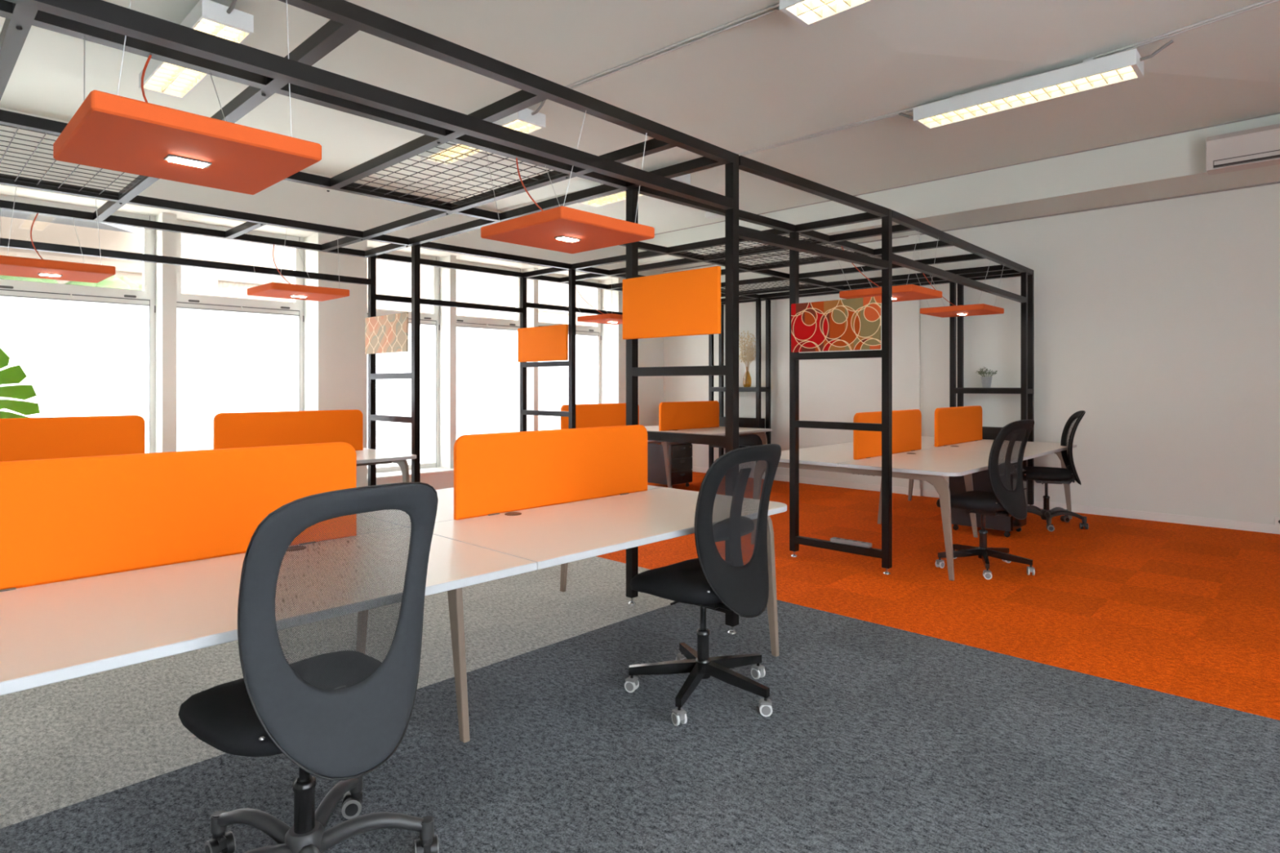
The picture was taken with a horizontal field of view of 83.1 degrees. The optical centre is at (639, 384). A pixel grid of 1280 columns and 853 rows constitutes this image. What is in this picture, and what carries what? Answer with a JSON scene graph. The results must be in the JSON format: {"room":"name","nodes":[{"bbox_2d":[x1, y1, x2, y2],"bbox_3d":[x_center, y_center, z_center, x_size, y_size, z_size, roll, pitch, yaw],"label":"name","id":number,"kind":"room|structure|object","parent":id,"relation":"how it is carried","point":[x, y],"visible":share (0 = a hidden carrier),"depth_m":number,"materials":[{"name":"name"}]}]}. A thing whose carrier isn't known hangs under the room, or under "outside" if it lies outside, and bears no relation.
{"room":"open-plan office","nodes":[
{"label":"open-plan office","id":0,"kind":"room"},
{"bbox_2d":[0,216,594,326],"bbox_3d":[-6.803,-0.550,14.756,0.400,4.900,28.000,0,0,44],"label":"windows","id":1,"kind":"structure","parent":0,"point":[393,277],"depth_m":13.78,"materials":[{"name":"glass"}]},
{"bbox_2d":[0,107,663,489],"bbox_3d":[-4.160,-0.750,7.720,0.550,4.300,12.650,0,0,44],"label":"wall","id":2,"kind":"structure","parent":0,"point":[335,358],"depth_m":8.16,"materials":[{"name":"paint"}]},
{"bbox_2d":[0,194,155,453],"bbox_3d":[-5.295,-0.300,6.710,0.138,2.760,1.341,0,0,44],"label":"window","id":3,"kind":"structure","parent":2,"relation":"in","point":[82,350],"depth_m":6.79,"materials":[{"name":"white"}]},
{"bbox_2d":[155,212,176,453],"bbox_3d":[-4.723,-0.300,7.172,0.330,2.760,0.120,0,0,44],"label":"column","id":4,"kind":"structure","parent":2,"relation":"attached to","point":[165,241],"depth_m":7.06,"materials":[{"name":"paint"}]},
{"bbox_2d":[176,219,303,451],"bbox_3d":[-4.295,-0.300,7.760,0.138,2.760,1.321,0,0,44],"label":"window","id":5,"kind":"structure","parent":2,"relation":"in","point":[233,354],"depth_m":7.71,"materials":[{"name":"white"}]},
{"bbox_2d":[367,247,439,473],"bbox_3d":[-3.048,-0.300,9.071,0.138,2.760,1.181,0,0,44],"label":"window","id":6,"kind":"structure","parent":2,"relation":"in","point":[393,396],"depth_m":9.20,"materials":[{"name":"white"}]},
{"bbox_2d":[367,466,453,480],"bbox_3d":[-1.921,1.095,10.014,0.530,0.030,4.100,0,0,44],"label":"trim","id":7,"kind":"structure","parent":2,"relation":"attached to","point":[393,474],"depth_m":8.93,"materials":[{"name":"white"}]},
{"bbox_2d":[439,254,456,468],"bbox_3d":[-2.541,-0.300,9.465,0.330,2.760,0.090,0,0,44],"label":"column","id":8,"kind":"structure","parent":2,"relation":"attached to","point":[447,277],"depth_m":9.38,"materials":[{"name":"paint"}]},
{"bbox_2d":[456,259,522,439],"bbox_3d":[-2.141,-0.300,10.024,0.138,2.760,1.271,0,0,44],"label":"window","id":9,"kind":"structure","parent":2,"relation":"in","point":[488,366],"depth_m":10.07,"materials":[{"name":"white"}]},
{"bbox_2d":[522,267,538,431],"bbox_3d":[-1.607,-0.300,10.446,0.330,2.760,0.080,0,0,44],"label":"trim","id":10,"kind":"structure","parent":2,"relation":"attached to","point":[532,286],"depth_m":10.35,"materials":[{"name":"paint"}]},
{"bbox_2d":[538,273,601,430],"bbox_3d":[-1.138,-0.300,11.078,0.138,2.760,1.481,0,0,44],"label":"window","id":11,"kind":"structure","parent":2,"relation":"in","point":[553,380],"depth_m":11.29,"materials":[{"name":"white"}]},
{"bbox_2d":[0,471,1279,852],"bbox_3d":[0.044,1.460,3.789,12.160,0.120,12.950,0,0,44],"label":"floor","id":12,"kind":"structure","parent":0,"point":[1122,695],"depth_m":2.98,"materials":[{"name":"grey carpet"}]},
{"bbox_2d":[0,347,39,418],"bbox_3d":[-5.340,0.547,5.589,0.638,1.706,1.060,0,0,44],"label":"monstera plant","id":13,"kind":"object","parent":12,"relation":"on","point":[12,375],"visible":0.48,"depth_m":5.82,"materials":[{"name":"green plant"}]},
{"bbox_2d":[177,482,439,852],"bbox_3d":[-0.955,0.826,1.997,0.693,1.147,0.699,0,0,39],"label":"office chair","id":14,"kind":"object","parent":12,"relation":"on","point":[339,715],"visible":1,"depth_m":1.85,"materials":[{"name":"black plastic"}]},
{"bbox_2d":[0,0,738,634],"bbox_3d":[-2.327,0.050,4.226,4.393,2.700,3.755,0,0,44],"label":"steel frame","id":15,"kind":"object","parent":12,"relation":"on","point":[265,73],"visible":0.78,"depth_m":3.86,"materials":[{"name":"black metal"}]},
{"bbox_2d":[0,186,115,283],"bbox_3d":[-4.059,-0.992,4.939,0.851,0.512,0.620,0,0,44],"label":"lamp","id":16,"kind":"object","parent":15,"relation":"hanging from","point":[15,266],"visible":1,"depth_m":4.77,"materials":[{"name":"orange fabric"}]},
{"bbox_2d":[53,0,321,195],"bbox_3d":[-1.559,-0.992,2.450,0.806,0.512,0.620,0,0,44],"label":"lamp","id":17,"kind":"object","parent":15,"relation":"hanging from","point":[108,131],"visible":0.96,"depth_m":2.29,"materials":[{"name":"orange fabric"}]},
{"bbox_2d":[247,226,349,301],"bbox_3d":[-2.945,-0.992,6.115,0.844,0.512,0.620,0,0,44],"label":"lamp","id":18,"kind":"object","parent":15,"relation":"hanging from","point":[276,290],"visible":1,"depth_m":5.92,"materials":[{"name":"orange fabric"}]},
{"bbox_2d":[364,311,408,354],"bbox_3d":[-2.384,-0.477,6.771,0.810,0.355,0.020,0,0,44],"label":"fabric panel","id":19,"kind":"object","parent":15,"relation":"attached to","point":[384,334],"visible":1,"depth_m":6.73,"materials":[{"name":"beige fabric"}]},
{"bbox_2d":[480,111,654,253],"bbox_3d":[-0.392,-0.992,3.686,0.792,0.511,0.620,0,0,44],"label":"lamp","id":20,"kind":"object","parent":15,"relation":"hanging from","point":[562,228],"visible":0.96,"depth_m":3.56,"materials":[{"name":"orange fabric"}]},
{"bbox_2d":[622,266,720,339],"bbox_3d":[0.173,-0.481,4.338,0.766,0.382,0.028,0,0,44],"label":"fabric panel","id":21,"kind":"object","parent":15,"relation":"attached to","point":[686,302],"visible":1,"depth_m":4.30,"materials":[{"name":"orange fabric"}]},
{"bbox_2d":[355,448,416,482],"bbox_3d":[-3.724,1.008,5.726,1.750,0.785,3.382,0,0,44],"label":"desk","id":22,"kind":"object","parent":12,"relation":"on","point":[367,456],"visible":0.03,"depth_m":6.34,"materials":[{"name":"laminate"}]},
{"bbox_2d":[0,415,145,462],"bbox_3d":[-4.291,0.426,5.122,0.048,0.387,1.305,0,0,44],"label":"screen","id":23,"kind":"object","parent":22,"relation":"attached to","point":[42,437],"visible":0.76,"depth_m":5.25,"materials":[{"name":"orange fabric"}]},
{"bbox_2d":[213,409,363,450],"bbox_3d":[-3.075,0.426,6.401,0.048,0.387,1.265,0,0,44],"label":"screen","id":24,"kind":"object","parent":22,"relation":"attached to","point":[267,428],"visible":0.79,"depth_m":6.34,"materials":[{"name":"orange fabric"}]},
{"bbox_2d":[0,484,786,742],"bbox_3d":[-1.018,1.008,3.151,1.820,0.785,3.382,0,0,44],"label":"desk","id":25,"kind":"object","parent":12,"relation":"on","point":[57,632],"visible":0.59,"depth_m":2.35,"materials":[{"name":"laminate"}]},
{"bbox_2d":[0,442,356,591],"bbox_3d":[-1.620,0.426,2.504,0.048,0.387,1.295,0,0,44],"label":"screen","id":26,"kind":"object","parent":25,"relation":"attached to","point":[62,519],"visible":0.87,"depth_m":2.43,"materials":[{"name":"orange fabric"}]},
{"bbox_2d":[453,424,647,519],"bbox_3d":[-0.407,0.426,3.779,0.048,0.387,1.285,0,0,44],"label":"screen","id":27,"kind":"object","parent":25,"relation":"attached to","point":[497,473],"visible":1,"depth_m":3.67,"materials":[{"name":"orange fabric"}]},
{"bbox_2d":[376,155,892,574],"bbox_3d":[-0.377,0.050,6.226,4.461,2.700,1.832,0,0,44],"label":"steel frame","id":28,"kind":"object","parent":12,"relation":"on","point":[772,237],"visible":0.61,"depth_m":5.72,"materials":[{"name":"black metal"}]},
{"bbox_2d":[517,324,568,362],"bbox_3d":[-1.095,-0.460,8.071,0.865,0.390,0.028,0,0,44],"label":"fabric panel","id":29,"kind":"object","parent":28,"relation":"attached to","point":[546,343],"visible":1,"depth_m":8.03,"materials":[{"name":"orange fabric"}]},
{"bbox_2d":[791,296,880,352],"bbox_3d":[1.507,-0.462,5.603,0.758,0.393,0.020,0,0,44],"label":"fabric panel","id":30,"kind":"object","parent":28,"relation":"attached to","point":[846,324],"visible":1,"depth_m":5.58,"materials":[{"name":"multicoloured fabric"}]},
{"bbox_2d":[830,537,871,548],"bbox_3d":[1.627,1.215,5.568,0.320,0.034,0.056,0,0,44],"label":"power strip","id":31,"kind":"object","parent":28,"relation":"on","point":[840,540],"visible":1,"depth_m":5.54,"materials":[{"name":"grey"}]},
{"bbox_2d":[647,441,692,488],"bbox_3d":[0.367,1.100,9.956,0.585,0.599,0.430,0,0,44],"label":"drawer pedestal","id":32,"kind":"object","parent":12,"relation":"on","point":[680,454],"visible":0.76,"depth_m":9.77,"materials":[{"name":"black"}]},
{"bbox_2d":[624,444,781,725],"bbox_3d":[0.311,0.826,3.260,0.662,1.148,0.671,0,0,45],"label":"office chair","id":33,"kind":"object","parent":12,"relation":"on","point":[713,580],"visible":1,"depth_m":3.11,"materials":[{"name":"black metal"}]},
{"bbox_2d":[644,425,772,488],"bbox_3d":[0.061,1.008,9.522,1.800,0.785,3.440,0,0,44],"label":"desk","id":34,"kind":"object","parent":12,"relation":"on","point":[720,430],"visible":0.2,"depth_m":9.80,"materials":[{"name":"laminate"}]},
{"bbox_2d":[560,403,639,429],"bbox_3d":[-0.473,0.426,8.932,0.048,0.387,1.310,0,0,44],"label":"screen","id":35,"kind":"object","parent":34,"relation":"attached to","point":[605,415],"visible":0.52,"depth_m":8.86,"materials":[{"name":"orange fabric"}]},
{"bbox_2d":[658,400,719,431],"bbox_3d":[0.711,0.426,10.177,0.048,0.387,1.295,0,0,44],"label":"screen","id":36,"kind":"object","parent":34,"relation":"attached to","point":[673,415],"visible":1,"depth_m":10.12,"materials":[{"name":"orange fabric"}]},
{"bbox_2d":[526,209,1034,506],"bbox_3d":[1.564,0.050,8.289,4.493,2.700,3.836,0,0,44],"label":"steel frame","id":37,"kind":"object","parent":12,"relation":"on","point":[969,277],"visible":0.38,"depth_m":8.16,"materials":[{"name":"black metal"}]},
{"bbox_2d":[563,284,622,324],"bbox_3d":[-0.468,-0.992,8.631,0.958,0.512,0.620,0,0,44],"label":"lamp","id":38,"kind":"object","parent":37,"relation":"hanging from","point":[608,318],"visible":0.73,"depth_m":8.33,"materials":[{"name":"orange fabric"}]},
{"bbox_2d":[711,386,765,387],"bbox_3d":[1.484,0.038,10.798,0.790,0.012,0.310,0,0,44],"label":"shelf","id":39,"kind":"object","parent":37,"relation":"attached to","point":[712,387],"depth_m":10.57,"materials":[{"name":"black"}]},
{"bbox_2d":[719,416,764,445],"bbox_3d":[1.484,0.690,10.798,0.790,0.400,0.184,0,0,44],"label":"trough","id":40,"kind":"object","parent":37,"relation":"attached to","point":[750,439],"visible":0.31,"depth_m":10.59,"materials":[{"name":"black metal"}]},
{"bbox_2d":[738,330,755,386],"bbox_3d":[1.595,-0.390,10.690,0.297,0.842,0.349,0,0,20],"label":"flower vase","id":41,"kind":"object","parent":37,"relation":"on","point":[747,379],"visible":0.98,"depth_m":10.65,"materials":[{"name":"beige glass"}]},
{"bbox_2d":[837,260,881,302],"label":"lamp","id":42,"kind":"object","parent":37,"relation":"hanging from","point":[869,292],"depth_m":6.06,"materials":[{"name":"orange fabric"}]},
{"bbox_2d":[892,270,942,302],"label":"lamp","id":43,"kind":"object","parent":37,"relation":"hanging from","point":[908,292],"depth_m":5.96,"materials":[{"name":"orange fabric"}]},
{"bbox_2d":[914,260,1004,317],"bbox_3d":[3.336,-0.992,7.565,0.779,0.511,0.620,0,0,44],"label":"lamp","id":44,"kind":"object","parent":37,"relation":"hanging from","point":[979,308],"visible":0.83,"depth_m":7.39,"materials":[{"name":"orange fabric"}]},
{"bbox_2d":[975,366,996,387],"bbox_3d":[4.015,-0.090,8.371,0.232,0.242,0.234,0,0,44],"label":"potted plant","id":45,"kind":"object","parent":37,"relation":"on","point":[986,381],"visible":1,"depth_m":8.34,"materials":[{"name":"grey plant"}]},
{"bbox_2d":[955,387,1020,388],"bbox_3d":[4.060,0.038,8.347,0.701,0.012,0.310,0,0,44],"label":"shelf","id":46,"kind":"object","parent":37,"relation":"attached to","point":[955,388],"depth_m":8.22,"materials":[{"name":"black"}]},
{"bbox_2d":[982,426,1019,463],"bbox_3d":[4.060,0.690,8.347,0.701,0.400,0.184,0,0,44],"label":"trough","id":47,"kind":"object","parent":37,"relation":"attached to","point":[988,433],"visible":0.04,"depth_m":8.26,"materials":[{"name":"black metal"}]},
{"bbox_2d":[751,435,1076,581],"bbox_3d":[2.749,1.008,6.950,1.840,0.785,3.460,0,0,44],"label":"desk","id":48,"kind":"object","parent":12,"relation":"on","point":[929,464],"visible":0.75,"depth_m":6.03,"materials":[{"name":"laminate"}]},
{"bbox_2d":[853,408,921,459],"bbox_3d":[2.234,0.426,6.453,0.048,0.387,1.310,0,0,44],"label":"screen","id":49,"kind":"object","parent":48,"relation":"attached to","point":[906,424],"visible":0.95,"depth_m":6.47,"materials":[{"name":"orange fabric"}]},
{"bbox_2d":[934,405,982,446],"bbox_3d":[3.406,0.426,7.685,0.048,0.387,1.290,0,0,44],"label":"screen","id":50,"kind":"object","parent":48,"relation":"attached to","point":[957,424],"visible":1,"depth_m":7.59,"materials":[{"name":"orange fabric"}]},
{"bbox_2d":[935,419,1035,579],"bbox_3d":[2.645,0.826,5.520,0.669,1.148,0.684,0,0,-38],"label":"office chair","id":51,"kind":"object","parent":12,"relation":"on","point":[1002,498],"visible":0.95,"depth_m":5.34,"materials":[{"name":"black metal"}]},
{"bbox_2d":[948,468,1026,537],"bbox_3d":[3.335,1.100,6.917,0.575,0.599,0.420,0,0,44],"label":"drawer pedestal","id":52,"kind":"object","parent":12,"relation":"on","point":[980,479],"visible":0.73,"depth_m":6.78,"materials":[{"name":"black"}]},
{"bbox_2d":[1022,410,1088,531],"bbox_3d":[4.050,0.826,7.195,0.698,1.147,0.677,0,0,23],"label":"office chair","id":53,"kind":"object","parent":12,"relation":"on","point":[1046,475],"visible":0.79,"depth_m":7.10,"materials":[{"name":"black plastic"}]},
{"bbox_2d":[0,0,1279,234],"bbox_3d":[0.311,-2.348,3.707,11.660,0.395,13.200,0,0,44],"label":"ceiling","id":54,"kind":"structure","parent":0,"point":[770,79],"depth_m":5.22,"materials":[{"name":"paint"}]},
{"bbox_2d":[138,58,208,99],"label":"ceiling lamp","id":55,"kind":"object","parent":54,"relation":"attached to","point":[162,77],"depth_m":4.89,"materials":[{"name":"white"}]},
{"bbox_2d":[180,0,253,44],"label":"ceiling lamp","id":56,"kind":"object","parent":54,"relation":"attached to","point":[230,23],"depth_m":4.14,"materials":[{"name":"white"}]},
{"bbox_2d":[420,141,483,165],"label":"ceiling lamp","id":57,"kind":"object","parent":54,"relation":"attached to","point":[462,150],"depth_m":6.45,"materials":[{"name":"white"}]},
{"bbox_2d":[493,99,546,133],"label":"ceiling lamp","id":58,"kind":"object","parent":54,"relation":"attached to","point":[526,121],"depth_m":5.68,"materials":[{"name":"white"}]},
{"bbox_2d":[577,190,626,207],"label":"ceiling lamp","id":59,"kind":"object","parent":54,"relation":"attached to","point":[611,198],"depth_m":8.06,"materials":[{"name":"white"}]},
{"bbox_2d":[566,2,779,88],"bbox_3d":[0.732,-2.330,4.149,11.261,0.395,0.056,0,0,44],"label":"conduit","id":60,"kind":"object","parent":54,"relation":"attached to","point":[777,4],"visible":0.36,"depth_m":4.59,"materials":[{"name":"grey"}]},
{"bbox_2d":[671,173,690,184],"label":"ceiling lamp","id":61,"kind":"object","parent":54,"relation":"attached to","point":[686,179],"depth_m":7.29,"materials":[{"name":"white"}]},
{"bbox_2d":[705,211,724,218],"bbox_3d":[1.012,-2.229,9.390,0.320,0.075,0.120,0,0,44],"label":"ceiling lamp","id":62,"kind":"object","parent":54,"relation":"attached to","point":[708,215],"visible":0.47,"depth_m":9.40,"materials":[{"name":"white"}]},
{"bbox_2d":[772,0,873,26],"bbox_3d":[1.376,-2.125,3.539,1.793,0.150,0.265,0,0,44],"label":"ceiling lamp","id":63,"kind":"object","parent":54,"relation":"attached to","point":[806,12],"visible":0.88,"depth_m":3.97,"materials":[{"name":"white"}]},
{"bbox_2d":[497,0,1279,211],"bbox_3d":[2.207,-2.356,5.699,11.261,0.344,0.056,0,0,44],"label":"conduit","id":64,"kind":"object","parent":54,"relation":"attached to","point":[1264,2],"visible":0.59,"depth_m":5.00,"materials":[{"name":"grey"}]},
{"bbox_2d":[898,39,1173,129],"bbox_3d":[2.736,-2.131,5.199,1.796,0.161,0.265,0,0,44],"label":"ceiling lamp","id":65,"kind":"object","parent":54,"relation":"attached to","point":[1091,73],"visible":1,"depth_m":5.08,"materials":[{"name":"white"}]},
{"bbox_2d":[663,182,1279,524],"bbox_3d":[4.385,-0.750,8.423,12.060,4.300,0.150,0,0,44],"label":"wall","id":66,"kind":"structure","parent":0,"point":[1158,322],"depth_m":7.71,"materials":[{"name":"paint"}]},
{"bbox_2d":[908,234,919,488],"bbox_3d":[3.483,-0.250,9.158,0.140,3.300,0.030,0,0,44],"label":"trim","id":67,"kind":"structure","parent":66,"relation":"attached to","point":[913,305],"depth_m":9.14,"materials":[{"name":"paint"}]},
{"bbox_2d":[638,113,1279,271],"bbox_3d":[4.239,-2.255,7.907,11.560,0.690,0.900,0,0,44],"label":"beam","id":68,"kind":"structure","parent":66,"relation":"attached to","point":[1174,165],"depth_m":7.50,"materials":[{"name":"paint"}]},
{"bbox_2d":[654,112,1279,271],"bbox_3d":[4.255,-2.108,7.851,11.460,0.426,0.859,0,0,44],"label":"trim","id":69,"kind":"structure","parent":66,"relation":"attached to","point":[1277,182],"depth_m":7.73,"materials":[{"name":"beige"}]},
{"bbox_2d":[692,466,1279,534],"bbox_3d":[4.534,1.357,8.144,11.460,0.085,0.050,0,0,44],"label":"baseboard","id":70,"kind":"structure","parent":66,"relation":"attached to","point":[1158,517],"depth_m":7.69,"materials":[{"name":"white"}]},
{"bbox_2d":[1275,516,1279,525],"bbox_3d":[5.992,1.280,6.747,0.080,0.080,0.015,0,0,44],"label":"wall socket","id":71,"kind":"object","parent":66,"relation":"attached to","point":[1277,519],"visible":1,"depth_m":6.76,"materials":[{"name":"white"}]},
{"bbox_2d":[1205,123,1279,175],"bbox_3d":[5.392,-2.030,6.040,1.015,0.301,0.215,0,0,44],"label":"air conditioner","id":72,"kind":"object","parent":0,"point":[1258,147],"visible":1,"depth_m":6.15,"materials":[{"name":"beige plastic"}]},
{"label":"outside","id":73,"kind":"structure","parent":0,"visible":0},
{"bbox_2d":[0,208,135,233],"bbox_3d":[-8.315,-2.475,10.121,3.600,0.850,2.800,0,0,44],"label":"canopy","id":74,"kind":"object","parent":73,"point":[6,213],"visible":0.33,"depth_m":10.23,"materials":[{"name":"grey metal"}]},
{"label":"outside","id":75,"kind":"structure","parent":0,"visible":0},
{"bbox_2d":[0,275,142,290],"bbox_3d":[-8.002,-1.087,9.940,1.177,0.956,2.883,0,0,44],"label":"hedge","id":76,"kind":"object","parent":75,"point":[113,282],"visible":0.12,"depth_m":10.02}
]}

